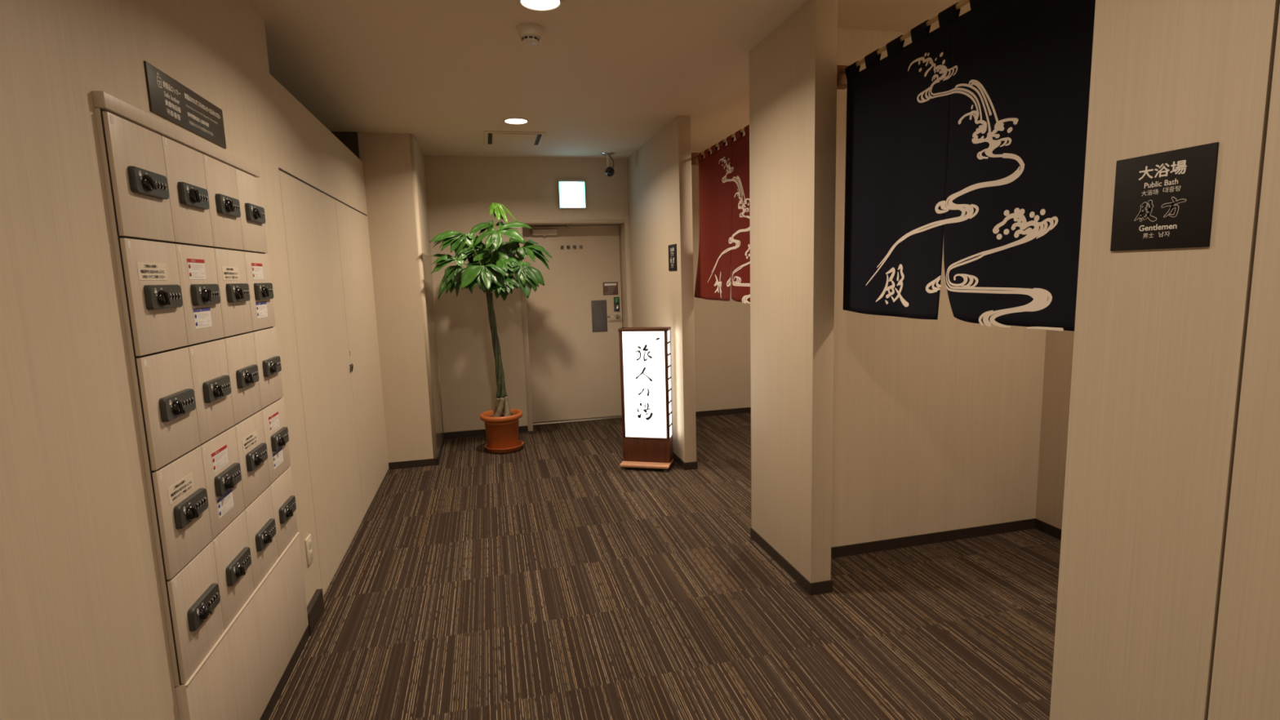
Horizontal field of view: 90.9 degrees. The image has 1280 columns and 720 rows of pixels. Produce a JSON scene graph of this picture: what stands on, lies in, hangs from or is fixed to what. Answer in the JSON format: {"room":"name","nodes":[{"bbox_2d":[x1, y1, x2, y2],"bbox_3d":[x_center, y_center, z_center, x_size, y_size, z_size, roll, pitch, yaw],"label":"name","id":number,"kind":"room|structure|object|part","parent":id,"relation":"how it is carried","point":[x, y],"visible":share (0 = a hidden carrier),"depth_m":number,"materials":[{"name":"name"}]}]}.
{"room":"bathhouse entrance corridor","nodes":[
{"label":"bathhouse entrance corridor","id":0,"kind":"room"},
{"bbox_2d":[0,0,388,719],"bbox_3d":[-1.214,0.067,1.196,0.120,2.616,7.662,-4,8,-13],"label":"wall","id":1,"kind":"structure","parent":0,"point":[83,632],"depth_m":1.36,"materials":[{"name":"beige paint"}]},
{"bbox_2d":[100,110,174,242],"bbox_3d":[-1.250,-0.450,1.593,0.054,0.287,0.256,-4,8,-13],"label":"locker","id":2,"kind":"object","parent":1,"relation":"attached to","point":[135,153],"visible":1,"depth_m":1.56,"materials":[{"name":"brown wood"}]},
{"bbox_3d":[-1.228,-0.444,1.580,0.017,0.043,0.043,-4,-30,-13],"label":"knob","id":3,"kind":"part","parent":2,"relation":"part of","materials":[{"name":"black plastic"}]},
{"bbox_2d":[117,236,187,357],"bbox_3d":[-1.242,-0.165,1.632,0.054,0.287,0.256,-4,8,-13],"label":"locker","id":4,"kind":"object","parent":1,"relation":"attached to","point":[150,271],"visible":1,"depth_m":1.59,"materials":[{"name":"brown wood"}]},
{"bbox_3d":[-1.220,-0.160,1.619,0.017,0.043,0.043,-4,28,-13],"label":"knob","id":5,"kind":"part","parent":4,"relation":"part of","materials":[{"name":"black plastic"}]},
{"bbox_2d":[134,346,200,471],"bbox_3d":[-1.234,0.119,1.671,0.054,0.287,0.256,-4,8,-13],"label":"locker","id":6,"kind":"object","parent":1,"relation":"attached to","point":[165,380],"visible":1,"depth_m":1.63,"materials":[{"name":"brown"}]},
{"bbox_3d":[-1.211,0.125,1.657,0.017,0.043,0.043,-4,28,-13],"label":"knob","id":7,"kind":"part","parent":6,"relation":"part of","materials":[{"name":"black plastic"}]},
{"bbox_2d":[150,446,212,581],"bbox_3d":[-1.225,0.404,1.709,0.054,0.287,0.256,-4,8,-13],"label":"locker","id":8,"kind":"object","parent":1,"relation":"attached to","point":[179,486],"visible":1,"depth_m":1.67,"materials":[{"name":"brown"}]},
{"bbox_3d":[-1.203,0.409,1.696,0.017,0.043,0.043,-4,28,-13],"label":"knob","id":9,"kind":"part","parent":8,"relation":"part of","materials":[{"name":"black plastic"}]},
{"bbox_2d":[143,61,226,148],"bbox_3d":[-1.373,-0.762,1.924,0.006,0.128,0.504,-4,8,-13],"label":"sign","id":10,"kind":"object","parent":1,"relation":"attached to","point":[168,98],"visible":1,"depth_m":1.87,"materials":[{"name":"brown"}]},
{"bbox_2d":[161,135,213,247],"bbox_3d":[-1.311,-0.481,1.840,0.054,0.287,0.256,-4,8,-13],"label":"locker","id":11,"kind":"object","parent":1,"relation":"attached to","point":[184,166],"visible":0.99,"depth_m":1.81,"materials":[{"name":"brown wood"}]},
{"bbox_3d":[-1.288,-0.476,1.827,0.017,0.043,0.043,-4,28,-13],"label":"knob","id":12,"kind":"part","parent":11,"relation":"part of","materials":[{"name":"black plastic"}]},
{"bbox_2d":[165,542,224,684],"bbox_3d":[-1.217,0.688,1.748,0.054,0.287,0.256,-4,8,-13],"label":"locker","id":13,"kind":"object","parent":1,"relation":"attached to","point":[193,593],"visible":1,"depth_m":1.71,"materials":[{"name":"brown"}]},
{"bbox_3d":[-1.194,0.694,1.734,0.017,0.043,0.043,-4,-30,-13],"label":"knob","id":14,"kind":"part","parent":13,"relation":"part of","materials":[{"name":"black"}]},
{"bbox_2d":[173,243,224,346],"bbox_3d":[-1.303,-0.197,1.879,0.054,0.287,0.256,-4,8,-13],"label":"locker","id":15,"kind":"object","parent":1,"relation":"attached to","point":[197,267],"visible":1,"depth_m":1.85,"materials":[{"name":"brown wood"}]},
{"bbox_3d":[-1.280,-0.191,1.866,0.017,0.043,0.043,-4,-9,-13],"label":"knob","id":16,"kind":"part","parent":15,"relation":"part of","materials":[{"name":"black plastic"}]},
{"bbox_2d":[92,90,308,719],"bbox_3d":[-1.332,0.258,2.063,0.028,1.892,1.032,-4,8,-13],"label":"surround","id":17,"kind":"object","parent":1,"relation":"attached to","point":[237,679],"visible":0.94,"depth_m":1.95,"materials":[{"name":"laminate"}]},
{"bbox_3d":[-1.361,-0.661,1.938,0.023,0.037,1.032,-4,8,-13],"label":"rail","id":18,"kind":"part","parent":17,"relation":"part of","materials":[{"name":"laminate"}]},
{"bbox_3d":[-1.312,0.991,2.163,0.024,0.410,1.032,-4,8,-13],"label":"panel","id":19,"kind":"part","parent":17,"relation":"part of","materials":[{"name":"laminate"}]},
{"bbox_2d":[184,337,235,444],"bbox_3d":[-1.294,0.088,1.918,0.054,0.287,0.256,-4,8,-13],"label":"locker","id":20,"kind":"object","parent":1,"relation":"attached to","point":[211,378],"visible":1,"depth_m":1.89,"materials":[{"name":"brown"}]},
{"bbox_3d":[-1.272,0.093,1.904,0.017,0.043,0.043,-4,28,-13],"label":"knob","id":21,"kind":"part","parent":20,"relation":"part of","materials":[{"name":"black plastic"}]},
{"bbox_2d":[197,426,244,539],"bbox_3d":[-1.286,0.372,1.956,0.054,0.287,0.256,-4,8,-13],"label":"locker","id":22,"kind":"object","parent":1,"relation":"attached to","point":[220,453],"visible":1,"depth_m":1.93,"materials":[{"name":"brown"}]},
{"bbox_3d":[-1.263,0.378,1.943,0.017,0.043,0.043,-4,-9,-13],"label":"knob","id":23,"kind":"part","parent":22,"relation":"part of","materials":[{"name":"black plastic"}]},
{"bbox_2d":[202,154,244,250],"bbox_3d":[-1.372,-0.513,2.087,0.054,0.287,0.256,-4,8,-13],"label":"locker","id":24,"kind":"object","parent":1,"relation":"attached to","point":[220,178],"visible":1,"depth_m":2.06,"materials":[{"name":"brown wood"}]},
{"bbox_3d":[-1.349,-0.508,2.074,0.017,0.043,0.043,-4,28,-13],"label":"knob","id":25,"kind":"part","parent":24,"relation":"part of","materials":[{"name":"black plastic"}]},
{"bbox_2d":[210,247,253,337],"bbox_3d":[-1.363,-0.229,2.126,0.054,0.287,0.256,-4,8,-13],"label":"locker","id":26,"kind":"object","parent":1,"relation":"attached to","point":[231,271],"visible":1,"depth_m":2.10,"materials":[{"name":"brown wood"}]},
{"bbox_3d":[-1.341,-0.223,2.113,0.017,0.043,0.043,-4,28,-13],"label":"knob","id":27,"kind":"part","parent":26,"relation":"part of","materials":[{"name":"black plastic"}]},
{"bbox_2d":[210,511,254,630],"bbox_3d":[-1.278,0.657,1.995,0.054,0.287,0.256,-4,8,-13],"label":"locker","id":28,"kind":"object","parent":1,"relation":"attached to","point":[232,551],"visible":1,"depth_m":1.97,"materials":[{"name":"brown"}]},
{"bbox_3d":[-1.255,0.662,1.982,0.017,0.043,0.043,-4,28,-13],"label":"knob","id":29,"kind":"part","parent":28,"relation":"part of","materials":[{"name":"black"}]},
{"bbox_2d":[221,332,261,424],"bbox_3d":[-1.355,0.056,2.165,0.054,0.287,0.256,-4,8,-13],"label":"locker","id":30,"kind":"object","parent":1,"relation":"attached to","point":[243,373],"visible":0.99,"depth_m":2.14,"materials":[{"name":"brown wood"}]},
{"bbox_3d":[-1.332,0.061,2.151,0.017,0.043,0.043,-4,28,-13],"label":"knob","id":31,"kind":"part","parent":30,"relation":"part of","materials":[{"name":"black plastic"}]},
{"bbox_2d":[231,410,270,508],"bbox_3d":[-1.347,0.340,2.203,0.054,0.287,0.256,-4,8,-13],"label":"locker","id":32,"kind":"object","parent":1,"relation":"attached to","point":[250,433],"visible":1,"depth_m":2.18,"materials":[{"name":"brown"}]},
{"bbox_3d":[-1.324,0.346,2.190,0.017,0.043,0.043,-4,-30,-13],"label":"knob","id":33,"kind":"part","parent":32,"relation":"part of","materials":[{"name":"black plastic"}]},
{"bbox_2d":[234,168,267,253],"bbox_3d":[-1.432,-0.545,2.334,0.054,0.287,0.256,-4,8,-13],"label":"locker","id":34,"kind":"object","parent":1,"relation":"attached to","point":[252,218],"visible":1,"depth_m":2.31,"materials":[{"name":"brown wood"}]},
{"bbox_3d":[-1.410,-0.539,2.321,0.017,0.043,0.043,-4,-30,-13],"label":"knob","id":35,"kind":"part","parent":34,"relation":"part of","materials":[{"name":"black"}]},
{"bbox_2d":[240,250,275,331],"bbox_3d":[-1.424,-0.261,2.373,0.054,0.287,0.256,-4,8,-13],"label":"locker","id":36,"kind":"object","parent":1,"relation":"attached to","point":[257,264],"visible":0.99,"depth_m":2.35,"materials":[{"name":"brown wood"}]},
{"bbox_3d":[-1.401,-0.255,2.360,0.017,0.043,0.043,-4,28,-13],"label":"knob","id":37,"kind":"part","parent":36,"relation":"part of","materials":[{"name":"black plastic"}]},
{"bbox_2d":[243,486,278,589],"bbox_3d":[-1.338,0.625,2.242,0.054,0.287,0.256,-4,8,-13],"label":"locker","id":38,"kind":"object","parent":1,"relation":"attached to","point":[260,521],"visible":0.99,"depth_m":2.22,"materials":[{"name":"brown"}]},
{"bbox_3d":[-1.316,0.630,2.228,0.017,0.043,0.043,-4,28,-13],"label":"knob","id":39,"kind":"part","parent":38,"relation":"part of","materials":[{"name":"black plastic"}]},
{"bbox_2d":[249,326,283,408],"bbox_3d":[-1.416,0.024,2.412,0.054,0.287,0.256,-4,8,-13],"label":"locker","id":40,"kind":"object","parent":1,"relation":"attached to","point":[265,340],"visible":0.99,"depth_m":2.39,"materials":[{"name":"brown wood"}]},
{"bbox_3d":[-1.393,0.030,2.398,0.017,0.043,0.043,-4,-9,-13],"label":"knob","id":41,"kind":"part","parent":40,"relation":"part of","materials":[{"name":"black plastic"}]},
{"bbox_2d":[259,398,290,484],"bbox_3d":[-1.407,0.308,2.450,0.054,0.287,0.256,-4,8,-13],"label":"locker","id":42,"kind":"object","parent":1,"relation":"attached to","point":[275,428],"visible":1,"depth_m":2.42,"materials":[{"name":"brown"}]},
{"bbox_3d":[-1.385,0.314,2.437,0.017,0.043,0.043,-4,28,-13],"label":"knob","id":43,"kind":"part","parent":42,"relation":"part of","materials":[{"name":"black plastic"}]},
{"bbox_2d":[268,466,297,557],"bbox_3d":[-1.399,0.593,2.489,0.054,0.287,0.256,-4,8,-13],"label":"locker","id":44,"kind":"object","parent":1,"relation":"attached to","point":[283,499],"visible":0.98,"depth_m":2.46,"materials":[{"name":"brown"}]},
{"bbox_3d":[-1.376,0.599,2.475,0.017,0.043,0.043,-4,28,-13],"label":"knob","id":45,"kind":"part","parent":44,"relation":"part of","materials":[{"name":"black plastic"}]},
{"bbox_2d":[259,588,324,719],"bbox_3d":[-0.843,1.448,0.309,0.025,0.098,5.435,-4,8,-13],"label":"baseboard","id":46,"kind":"structure","parent":1,"relation":"attached to","point":[315,607],"depth_m":2.58,"materials":[{"name":"brown wood"}]},
{"bbox_2d":[305,533,313,565],"bbox_3d":[-1.486,0.852,2.832,0.012,0.120,0.072,-4,8,-13],"label":"power outlet","id":47,"kind":"object","parent":1,"relation":"attached to","point":[308,546],"visible":1,"depth_m":2.81,"materials":[{"name":"beige plastic"}]},
{"bbox_2d":[278,167,388,595],"bbox_3d":[-1.790,0.014,3.897,0.012,1.988,2.115,-4,8,-13],"label":"closet","id":48,"kind":"object","parent":1,"relation":"attached to","point":[310,215],"visible":1,"depth_m":3.50,"materials":[{"name":"beige laminate"}]},
{"bbox_3d":[-1.921,-0.046,4.409,0.001,1.977,1.052,-4,8,-13],"label":"door","id":49,"kind":"part","parent":48,"relation":"part of","materials":[{"name":"beige wood"}]},
{"bbox_2d":[330,131,359,159],"bbox_3d":[-2.360,-0.392,4.820,0.580,2.616,0.020,-4,8,-13],"label":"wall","id":50,"kind":"structure","parent":0,"point":[349,139],"depth_m":4.70,"materials":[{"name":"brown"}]},
{"bbox_2d":[357,132,444,462],"bbox_3d":[-2.287,-0.460,5.303,0.994,2.616,0.893,-4,8,-13],"label":"wall column","id":51,"kind":"structure","parent":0,"point":[394,171],"depth_m":4.94,"materials":[{"name":"beige paint"}]},
{"bbox_2d":[388,432,444,469],"bbox_3d":[-1.945,0.789,5.545,0.380,0.058,0.899,-4,8,-13],"label":"baseboard","id":52,"kind":"structure","parent":51,"relation":"attached to","point":[428,462],"depth_m":5.12,"materials":[{"name":"brown wood"}]},
{"bbox_2d":[422,253,444,455],"bbox_3d":[-1.780,-0.070,5.441,0.006,1.658,0.763,-4,8,-13],"label":"guard","id":53,"kind":"object","parent":51,"relation":"attached to","point":[434,365],"visible":0.98,"depth_m":5.40,"materials":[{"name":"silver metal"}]},
{"bbox_3d":[-1.851,0.350,5.853,0.004,0.718,0.020,-4,8,-13],"label":"edge trim","id":54,"kind":"part","parent":53,"relation":"part of","materials":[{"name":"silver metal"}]},
{"bbox_2d":[423,155,751,432],"bbox_3d":[-0.360,-0.664,6.389,3.873,2.616,0.340,-4,8,-13],"label":"wall","id":55,"kind":"structure","parent":0,"point":[460,190],"depth_m":6.01,"materials":[{"name":"beige paint"}]},
{"bbox_2d":[557,179,586,208],"bbox_3d":[-0.648,-1.579,6.000,0.252,0.262,0.047,-4,8,-13],"label":"exit sign","id":56,"kind":"object","parent":55,"relation":"attached to","point":[571,193],"visible":1,"depth_m":5.98,"materials":[{"name":"beige plastic"}]},
{"bbox_2d":[516,219,632,431],"bbox_3d":[-0.640,-0.358,6.347,1.083,2.038,0.326,-4,8,-13],"label":"door","id":57,"kind":"structure","parent":55,"relation":"in","point":[571,322],"depth_m":6.42,"materials":[{"name":"beige paint"}]},
{"bbox_3d":[-0.867,-1.318,6.243,0.328,0.025,0.040,-4,8,-13],"label":"closer arm","id":58,"kind":"part","parent":57,"relation":"part of","materials":[{"name":"beige paint"}]},
{"bbox_3d":[-0.417,-0.451,6.484,0.159,0.326,0.003,-4,8,-13],"label":"grey plate","id":59,"kind":"part","parent":57,"relation":"part of","materials":[{"name":"grey metal"}]},
{"bbox_3d":[-0.277,-0.445,6.490,0.149,0.052,0.061,-4,8,-13],"label":"handle","id":60,"kind":"part","parent":57,"relation":"part of","materials":[{"name":"silver metal"}]},
{"bbox_2d":[444,407,751,438],"bbox_3d":[-0.203,0.620,6.414,3.436,0.058,0.006,-4,8,-13],"label":"baseboard","id":61,"kind":"structure","parent":55,"relation":"attached to","point":[745,410],"depth_m":6.60,"materials":[{"name":"brown wood"}]},
{"bbox_2d":[247,0,970,158],"bbox_3d":[0.192,-1.440,1.963,4.950,0.080,9.050,-4,8,-13],"label":"ceiling","id":62,"kind":"structure","parent":0,"point":[601,76],"depth_m":3.30,"materials":[{"name":"paint"}]},
{"bbox_2d":[484,130,546,146],"bbox_3d":[-1.016,-1.781,5.080,0.470,0.012,0.500,-4,8,-13],"label":"ceiling vent","id":63,"kind":"object","parent":62,"relation":"in","point":[491,138],"visible":1,"depth_m":5.03,"materials":[{"name":"paint"}]},
{"bbox_2d":[502,117,528,124],"bbox_3d":[-0.887,-1.710,4.507,0.182,0.007,0.182,-4,8,-13],"label":"recessed light","id":64,"kind":"object","parent":62,"relation":"in","point":[516,121],"visible":1,"depth_m":4.50,"materials":[{"name":"beige plastic"}]},
{"bbox_2d":[505,119,527,124],"bbox_3d":[-0.887,-1.709,4.507,0.156,0.002,0.156,-4,8,-13],"label":"diffuser","id":65,"kind":"object","parent":64,"relation":"attached to","point":[507,121],"depth_m":4.51,"materials":[{"name":"white plastic"}]},
{"bbox_2d":[515,22,543,44],"bbox_3d":[-0.497,-1.468,2.849,0.124,0.062,0.124,-4,8,-13],"label":"smoke detector","id":66,"kind":"object","parent":62,"relation":"attached to","point":[530,33],"visible":1,"depth_m":2.81,"materials":[{"name":"beige plastic"}]},
{"bbox_2d":[517,0,563,11],"bbox_3d":[-0.406,-1.460,2.566,0.182,0.007,0.182,-4,8,-13],"label":"recessed light","id":67,"kind":"object","parent":62,"relation":"in","point":[533,5],"visible":1,"depth_m":2.59,"materials":[{"name":"beige plastic"}]},
{"bbox_2d":[601,151,614,176],"bbox_3d":[-0.293,-1.803,5.818,0.124,0.210,0.124,-4,8,-13],"label":"security camera","id":68,"kind":"object","parent":62,"relation":"hanging from","point":[609,171],"visible":1,"depth_m":5.80,"materials":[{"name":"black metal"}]},
{"bbox_3d":[-0.294,-1.836,5.814,0.026,0.107,0.026,-4,8,-13],"label":"stem","id":69,"kind":"part","parent":68,"relation":"part of","materials":[{"name":"beige plastic"}]},
{"bbox_3d":[-0.296,-1.897,5.806,0.124,0.020,0.124,-4,8,-13],"label":"ceiling plate","id":70,"kind":"part","parent":68,"relation":"part of","materials":[{"name":"silver metal"}]},
{"bbox_2d":[626,115,696,462],"bbox_3d":[0.156,-0.556,5.486,0.095,2.616,1.674,-4,8,-13],"label":"wall partition","id":71,"kind":"structure","parent":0,"point":[660,171],"depth_m":4.93,"materials":[{"name":"beige paint"}]},
{"bbox_2d":[668,244,677,271],"bbox_3d":[0.249,-0.783,4.817,0.006,0.198,0.210,-4,8,-13],"label":"sign","id":72,"kind":"object","parent":71,"relation":"attached to","point":[672,248],"visible":1,"depth_m":4.80,"materials":[{"name":"black"}]},
{"bbox_2d":[673,452,697,470],"bbox_3d":[0.194,0.711,5.655,0.107,0.058,1.680,-4,8,-13],"label":"baseboard","id":73,"kind":"structure","parent":71,"relation":"attached to","point":[688,465],"depth_m":4.85,"materials":[{"name":"brown wood"}]},
{"bbox_2d":[691,128,744,165],"bbox_3d":[0.586,-1.372,3.871,0.092,0.086,1.616,-4,8,-13],"label":"curtain rod","id":74,"kind":"object","parent":71,"relation":"attached to","point":[695,162],"visible":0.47,"depth_m":4.56,"materials":[{"name":"brown wood"}]},
{"bbox_2d":[694,124,750,303],"bbox_3d":[0.570,-0.894,4.051,0.040,1.037,1.463,-4,8,-13],"label":"curtain","id":75,"kind":"object","parent":74,"relation":"hanging from","point":[724,242],"visible":0.72,"depth_m":4.10,"materials":[{"name":"red fabric"}]},
{"bbox_3d":[0.499,-0.915,4.372,0.031,0.993,0.806,-3,8,-12],"label":"cloth panel","id":76,"kind":"part","parent":75,"relation":"part of","materials":[{"name":"red fabric"}]},
{"bbox_3d":[0.665,-0.824,3.676,0.030,0.996,0.677,-4,8,-15],"label":"cloth panel","id":77,"kind":"part","parent":75,"relation":"part of","materials":[{"name":"red fabric"}]},
{"bbox_2d":[268,412,1061,719],"bbox_3d":[0.270,1.221,2.325,4.950,0.060,9.050,-4,8,-13],"label":"floor","id":78,"kind":"structure","parent":0,"point":[545,579],"depth_m":2.82,"materials":[{"name":"carpet"}]},
{"bbox_2d":[429,202,551,453],"bbox_3d":[-1.275,-0.261,5.406,1.042,2.137,0.608,-6,9,-31],"label":"tree","id":79,"kind":"object","parent":78,"relation":"on","point":[498,259],"visible":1,"depth_m":5.33,"materials":[{"name":"green plant"}]},
{"bbox_3d":[-1.214,0.621,5.551,0.368,0.319,0.368,-4,8,-13],"label":"pot","id":80,"kind":"part","parent":79,"relation":"part of","materials":[{"name":"plastic"}]},
{"bbox_2d":[617,326,673,471],"bbox_3d":[0.041,0.299,4.881,0.386,1.092,0.229,0,8,14],"label":"sign","id":81,"kind":"object","parent":78,"relation":"on","point":[645,353],"visible":1,"depth_m":4.87,"materials":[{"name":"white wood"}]},
{"bbox_3d":[0.036,0.193,4.857,0.331,0.832,0.004,0,8,14],"label":"panel","id":82,"kind":"part","parent":81,"relation":"part of","materials":[{"name":"white"}]},
{"bbox_3d":[0.226,0.186,4.868,0.003,0.832,0.108,0,8,14],"label":"panel","id":83,"kind":"part","parent":81,"relation":"part of","materials":[{"name":"white paper"}]},
{"bbox_2d":[748,0,837,582],"bbox_3d":[0.727,-0.248,3.094,0.102,2.616,0.680,-4,8,-13],"label":"wall pillar","id":84,"kind":"structure","parent":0,"point":[793,70],"depth_m":2.92,"materials":[{"name":"beige wood"}]},
{"bbox_2d":[750,527,832,595],"bbox_3d":[0.765,1.019,3.263,0.114,0.058,0.686,-4,8,-13],"label":"baseboard","id":85,"kind":"structure","parent":84,"relation":"attached to","point":[822,587],"depth_m":3.08,"materials":[{"name":"brown wood"}]},
{"bbox_2d":[836,0,969,89],"bbox_3d":[1.031,-1.136,2.034,0.104,0.086,1.526,-4,8,-13],"label":"curtain rod","id":86,"kind":"object","parent":84,"relation":"attached to","point":[842,81],"visible":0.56,"depth_m":2.56,"materials":[{"name":"brown wood"}]},
{"bbox_2d":[843,0,1095,331],"bbox_3d":[1.046,-0.645,2.111,0.040,1.037,1.309,-4,8,-13],"label":"curtain","id":87,"kind":"object","parent":86,"relation":"hanging from","point":[969,137],"visible":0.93,"depth_m":2.00,"materials":[{"name":"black fabric"}]},
{"bbox_3d":[0.974,-0.665,2.432,0.031,0.993,0.652,-3,8,-12],"label":"cloth panel","id":88,"kind":"part","parent":87,"relation":"part of","materials":[{"name":"black fabric"}]},
{"bbox_3d":[1.123,-0.584,1.810,0.029,0.996,0.678,-4,8,-15],"label":"cloth panel","id":89,"kind":"part","parent":87,"relation":"part of","materials":[{"name":"black fabric"}]},
{"bbox_2d":[831,27,1046,546],"bbox_3d":[1.484,-0.300,3.318,1.478,2.616,0.140,-4,8,-13],"label":"wall","id":90,"kind":"structure","parent":0,"point":[936,424],"depth_m":3.33,"materials":[{"name":"beige paint"}]},
{"bbox_2d":[831,518,1062,558],"bbox_3d":[1.346,0.875,4.204,1.478,0.058,5.061,-4,8,-13],"label":"baseboard","id":91,"kind":"structure","parent":90,"relation":"attached to","point":[981,531],"depth_m":3.44,"materials":[{"name":"brown wood"}]},
{"bbox_2d":[1035,329,1074,529],"bbox_3d":[2.086,-0.433,4.165,0.100,2.616,5.161,-4,8,-13],"label":"wall","id":92,"kind":"structure","parent":0,"point":[1059,348],"depth_m":3.43,"materials":[{"name":"beige wood"}]},
{"bbox_2d":[1049,0,1279,719],"bbox_3d":[1.818,-0.051,1.413,1.737,2.616,0.311,-4,8,-13],"label":"wall","id":93,"kind":"structure","parent":0,"point":[1160,335],"depth_m":1.19,"materials":[{"name":"beige wood"}]},
{"bbox_2d":[1110,142,1218,251],"bbox_3d":[0.964,-0.295,1.167,0.005,0.176,0.178,-4,8,-13],"label":"sign","id":94,"kind":"object","parent":93,"relation":"attached to","point":[1164,200],"visible":1,"depth_m":1.16,"materials":[{"name":"black plastic"}]},
{"bbox_2d":[1207,6,1279,719],"bbox_3d":[1.451,0.213,-0.459,0.130,2.616,3.177,-4,8,-13],"label":"wall panel","id":95,"kind":"object","parent":93,"relation":"attached to","point":[1246,677],"visible":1,"depth_m":1.04,"materials":[{"name":"beige wood"}]}
]}

